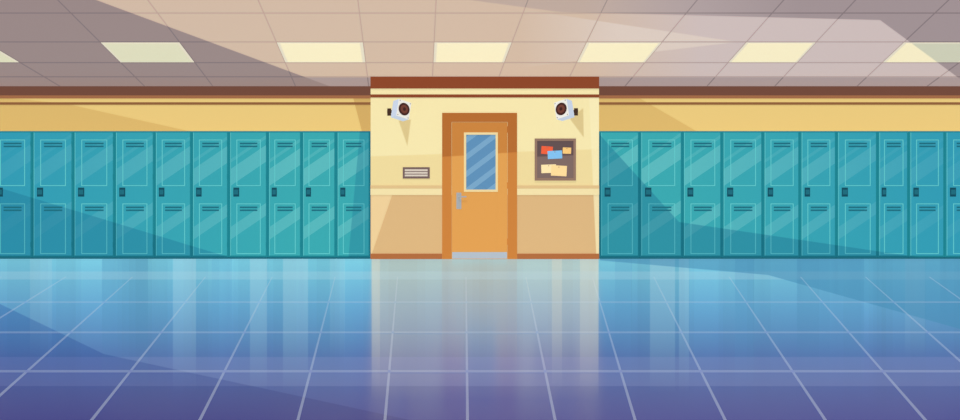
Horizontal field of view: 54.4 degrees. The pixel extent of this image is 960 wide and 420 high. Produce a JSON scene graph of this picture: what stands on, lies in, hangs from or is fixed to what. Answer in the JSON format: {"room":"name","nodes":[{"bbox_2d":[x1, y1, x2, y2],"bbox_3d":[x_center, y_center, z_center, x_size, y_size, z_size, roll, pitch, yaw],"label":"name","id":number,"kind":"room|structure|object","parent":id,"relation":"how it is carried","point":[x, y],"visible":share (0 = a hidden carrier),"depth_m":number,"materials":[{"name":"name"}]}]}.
{"room":"school corridor","nodes":[
{"label":"school corridor","id":0,"kind":"room"},
{"bbox_2d":[0,259,959,419],"bbox_3d":[0.000,0.750,6.591,22.000,0.102,16.183,0,0,0],"label":"floor","id":1,"kind":"structure","parent":0,"point":[81,339],"depth_m":5.17,"materials":[{"name":"tile"}]},
{"bbox_2d":[0,131,32,258],"bbox_3d":[-6.702,-0.215,13.609,0.567,1.832,0.516,0,0,0],"label":"locker","id":2,"kind":"object","parent":1,"relation":"on","point":[16,147],"visible":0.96,"depth_m":13.37,"materials":[{"name":"metal"}]},
{"bbox_2d":[33,131,73,258],"bbox_3d":[-6.122,-0.215,13.609,0.581,1.832,0.516,0,0,0],"label":"locker","id":3,"kind":"object","parent":1,"relation":"on","point":[53,151],"visible":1,"depth_m":13.37,"materials":[{"name":"metal"}]},
{"bbox_2d":[74,131,114,258],"bbox_3d":[-5.532,-0.215,13.609,0.587,1.832,0.516,0,0,0],"label":"locker","id":4,"kind":"object","parent":1,"relation":"on","point":[94,151],"visible":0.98,"depth_m":13.37,"materials":[{"name":"metal"}]},
{"bbox_2d":[115,131,154,258],"bbox_3d":[-4.950,-0.215,13.609,0.565,1.832,0.516,0,0,0],"label":"locker","id":5,"kind":"object","parent":1,"relation":"on","point":[134,150],"visible":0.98,"depth_m":13.37,"materials":[{"name":"metal"}]},
{"bbox_2d":[155,131,191,258],"bbox_3d":[-4.398,-0.215,13.609,0.527,1.832,0.516,0,0,0],"label":"locker","id":6,"kind":"object","parent":1,"relation":"on","point":[173,149],"visible":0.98,"depth_m":13.37,"materials":[{"name":"metal"}]},
{"bbox_2d":[192,131,228,258],"bbox_3d":[-3.866,-0.215,13.609,0.525,1.832,0.516,0,0,0],"label":"locker","id":7,"kind":"object","parent":1,"relation":"on","point":[210,149],"visible":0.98,"depth_m":13.37,"materials":[{"name":"metal"}]},
{"bbox_2d":[229,131,267,258],"bbox_3d":[-3.322,-0.215,13.609,0.551,1.832,0.516,0,0,0],"label":"locker","id":8,"kind":"object","parent":1,"relation":"on","point":[248,150],"visible":0.98,"depth_m":13.37,"materials":[{"name":"metal"}]},
{"bbox_2d":[268,131,301,258],"bbox_3d":[-2.799,-0.215,13.609,0.482,1.832,0.516,0,0,0],"label":"locker","id":9,"kind":"object","parent":1,"relation":"on","point":[284,147],"visible":0.98,"depth_m":13.37,"materials":[{"name":"metal"}]},
{"bbox_2d":[302,131,336,258],"bbox_3d":[-2.309,-0.215,13.609,0.487,1.832,0.516,0,0,0],"label":"locker","id":10,"kind":"object","parent":1,"relation":"on","point":[318,147],"visible":0.97,"depth_m":13.37,"materials":[{"name":"metal"}]},
{"bbox_2d":[336,131,370,258],"bbox_3d":[-1.816,-0.215,13.609,0.487,1.832,0.516,0,0,0],"label":"locker","id":11,"kind":"object","parent":1,"relation":"on","point":[353,148],"visible":0.98,"depth_m":13.37,"materials":[{"name":"metal"}]},
{"bbox_2d":[599,131,638,258],"bbox_3d":[2.000,-0.215,13.609,0.568,1.832,0.516,0,0,0],"label":"locker","id":12,"kind":"object","parent":1,"relation":"on","point":[618,150],"visible":0.97,"depth_m":13.37,"materials":[{"name":"metal"}]},
{"bbox_2d":[639,131,681,258],"bbox_3d":[2.594,-0.215,13.609,0.607,1.832,0.516,0,0,0],"label":"locker","id":13,"kind":"object","parent":1,"relation":"on","point":[660,152],"visible":0.98,"depth_m":13.37,"materials":[{"name":"metal"}]},
{"bbox_2d":[682,131,721,258],"bbox_3d":[3.183,-0.215,13.609,0.560,1.832,0.516,0,0,0],"label":"locker","id":14,"kind":"object","parent":1,"relation":"on","point":[701,150],"visible":1,"depth_m":13.37,"materials":[{"name":"metal"}]},
{"bbox_2d":[721,131,762,258],"bbox_3d":[3.759,-0.215,13.609,0.581,1.832,0.516,0,0,0],"label":"locker","id":15,"kind":"object","parent":1,"relation":"on","point":[742,151],"visible":0.98,"depth_m":13.37,"materials":[{"name":"metal"}]},
{"bbox_2d":[762,131,798,258],"bbox_3d":[4.318,-0.215,13.609,0.524,1.832,0.516,0,0,0],"label":"locker","id":16,"kind":"object","parent":1,"relation":"on","point":[780,148],"visible":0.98,"depth_m":13.37,"materials":[{"name":"metal"}]},
{"bbox_2d":[799,131,835,258],"bbox_3d":[4.845,-0.215,13.609,0.518,1.832,0.516,0,0,0],"label":"locker","id":17,"kind":"object","parent":1,"relation":"on","point":[817,149],"visible":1,"depth_m":13.37,"materials":[{"name":"metal"}]},
{"bbox_2d":[836,131,876,258],"bbox_3d":[5.401,-0.215,13.609,0.583,1.832,0.516,0,0,0],"label":"locker","id":18,"kind":"object","parent":1,"relation":"on","point":[856,151],"visible":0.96,"depth_m":13.37,"materials":[{"name":"metal"}]},
{"bbox_2d":[877,131,907,258],"bbox_3d":[5.918,-0.215,13.609,0.439,1.832,0.516,0,0,0],"label":"locker","id":19,"kind":"object","parent":1,"relation":"on","point":[892,146],"visible":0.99,"depth_m":13.37,"materials":[{"name":"metal"}]},
{"bbox_2d":[908,131,943,258],"bbox_3d":[6.400,-0.215,13.609,0.512,1.832,0.516,0,0,0],"label":"locker","id":20,"kind":"object","parent":1,"relation":"on","point":[925,148],"visible":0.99,"depth_m":13.37,"materials":[{"name":"metal"}]},
{"bbox_2d":[944,131,959,258],"bbox_3d":[6.946,-0.215,13.609,0.567,1.832,0.516,0,0,0],"label":"locker","id":21,"kind":"object","parent":1,"relation":"on","point":[951,138],"visible":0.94,"depth_m":13.37,"materials":[{"name":"metal"}]},
{"bbox_2d":[0,0,959,85],"bbox_3d":[0.287,-1.955,6.591,25.847,0.102,16.183,0,0,0],"label":"ceiling","id":22,"kind":"structure","parent":0,"point":[52,42],"depth_m":10.20,"materials":[{"name":"tile"}]},
{"bbox_2d":[0,51,17,61],"bbox_3d":[-6.339,-1.905,11.315,1.448,0.018,1.412,0,0,0],"label":"ceiling light","id":23,"kind":"object","parent":22,"relation":"in","point":[3,57],"depth_m":11.70,"materials":[{"name":"beige plastic"}]},
{"bbox_2d":[101,42,193,61],"bbox_3d":[-4.023,-1.905,11.315,1.212,0.018,1.412,0,0,0],"label":"ceiling light","id":24,"kind":"object","parent":22,"relation":"in","point":[123,51],"depth_m":11.17,"materials":[{"name":"beige plastic"}]},
{"bbox_2d":[277,42,364,61],"bbox_3d":[-1.919,-1.905,11.315,1.174,0.018,1.412,0,0,0],"label":"ceiling light","id":25,"kind":"object","parent":22,"relation":"in","point":[291,51],"depth_m":11.17,"materials":[{"name":"beige plastic"}]},
{"bbox_2d":[434,42,511,61],"bbox_3d":[-0.120,-1.905,11.315,0.956,0.018,1.412,0,0,0],"label":"ceiling light","id":26,"kind":"object","parent":22,"relation":"in","point":[443,51],"depth_m":11.17,"materials":[{"name":"beige plastic"}]},
{"bbox_2d":[577,42,660,61],"bbox_3d":[1.668,-1.905,11.315,0.908,0.018,1.412,0,0,0],"label":"ceiling light","id":27,"kind":"object","parent":22,"relation":"in","point":[592,51],"depth_m":11.17,"materials":[{"name":"beige plastic"}]},
{"bbox_2d":[729,42,814,61],"bbox_3d":[3.555,-1.905,11.315,1.054,0.018,1.412,0,0,0],"label":"ceiling light","id":28,"kind":"object","parent":22,"relation":"in","point":[751,51],"depth_m":11.20,"materials":[{"name":"beige plastic"}]},
{"bbox_2d":[884,42,959,61],"bbox_3d":[5.498,-1.905,11.315,1.356,0.018,1.412,0,0,0],"label":"ceiling light","id":29,"kind":"object","parent":22,"relation":"in","point":[908,51],"depth_m":11.24,"materials":[{"name":"beige plastic"}]},
{"bbox_2d":[0,98,959,130],"bbox_3d":[0.000,-0.603,14.253,22.000,2.607,0.760,0,0,0],"label":"wall","id":30,"kind":"structure","parent":0,"point":[12,117],"depth_m":14.38,"materials":[{"name":"yellow paint"}]},
{"bbox_2d":[0,86,959,97],"bbox_3d":[0.000,-1.812,14.371,22.000,0.187,0.021,0,0,0],"label":"trim","id":31,"kind":"structure","parent":30,"relation":"attached to","point":[5,91],"depth_m":14.36,"materials":[{"name":"brown wood"}]},
{"bbox_2d":[0,102,959,104],"bbox_3d":[0.000,-1.640,14.375,22.000,0.038,0.013,0,0,0],"label":"trim","id":32,"kind":"structure","parent":30,"relation":"attached to","point":[1,103],"depth_m":14.37,"materials":[{"name":"brown wood"}]},
{"bbox_2d":[371,89,598,258],"bbox_3d":[0.069,-0.603,13.990,3.266,2.607,1.286,0,0,0],"label":"wall","id":33,"kind":"structure","parent":0,"point":[400,224],"depth_m":13.35,"materials":[{"name":"beige paint"}]},
{"bbox_2d":[387,99,410,120],"bbox_3d":[-1.168,-1.407,13.226,0.261,0.296,0.378,0,0,-39],"label":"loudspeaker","id":34,"kind":"object","parent":33,"relation":"attached to","point":[400,110],"visible":1,"depth_m":13.10,"materials":[{"name":"white plastic"}]},
{"bbox_2d":[403,167,429,178],"bbox_3d":[-0.911,-0.530,13.331,0.386,0.163,0.026,0,0,0],"label":"air vent","id":35,"kind":"object","parent":33,"relation":"in","point":[408,172],"visible":1,"depth_m":13.33,"materials":[{"name":"white metal"}]},
{"bbox_2d":[442,113,516,258],"bbox_3d":[-0.006,-0.343,13.306,1.070,2.088,0.079,0,0,0],"label":"door","id":36,"kind":"structure","parent":33,"relation":"in","point":[475,185],"depth_m":13.33,"materials":[{"name":"orange wood"}]},
{"bbox_2d":[370,77,598,88],"bbox_3d":[0.069,-1.821,13.335,3.266,0.169,0.021,0,0,0],"label":"trim","id":37,"kind":"structure","parent":33,"relation":"attached to","point":[375,82],"depth_m":13.32,"materials":[{"name":"brown wood"}]},
{"bbox_2d":[370,185,598,194],"bbox_3d":[0.069,-0.285,13.334,3.266,0.134,0.023,0,0,0],"label":"trim","id":38,"kind":"structure","parent":33,"relation":"attached to","point":[374,189],"depth_m":13.33,"materials":[{"name":"beige wood"}]},
{"bbox_2d":[370,94,598,97],"bbox_3d":[0.069,-1.629,13.338,3.266,0.044,0.015,0,0,0],"label":"trim","id":39,"kind":"structure","parent":33,"relation":"attached to","point":[371,95],"depth_m":13.33,"materials":[{"name":"paint"}]},
{"bbox_2d":[370,254,598,258],"bbox_3d":[0.069,0.662,13.334,3.266,0.077,0.023,0,0,0],"label":"baseboard","id":40,"kind":"structure","parent":33,"relation":"attached to","point":[372,256],"depth_m":13.32,"materials":[{"name":"brown wood"}]},
{"bbox_2d":[535,138,575,180],"bbox_3d":[1.075,-0.721,13.330,0.589,0.601,0.027,0,0,0],"label":"notice board","id":41,"kind":"object","parent":33,"relation":"attached to","point":[555,158],"visible":1,"depth_m":13.33,"materials":[{"name":"fabric"}]},
{"bbox_2d":[554,99,577,120],"bbox_3d":[1.242,-1.410,13.226,0.261,0.296,0.378,0,0,39],"label":"loudspeaker","id":42,"kind":"object","parent":33,"relation":"attached to","point":[564,110],"visible":1,"depth_m":13.10,"materials":[{"name":"white plastic"}]}
]}

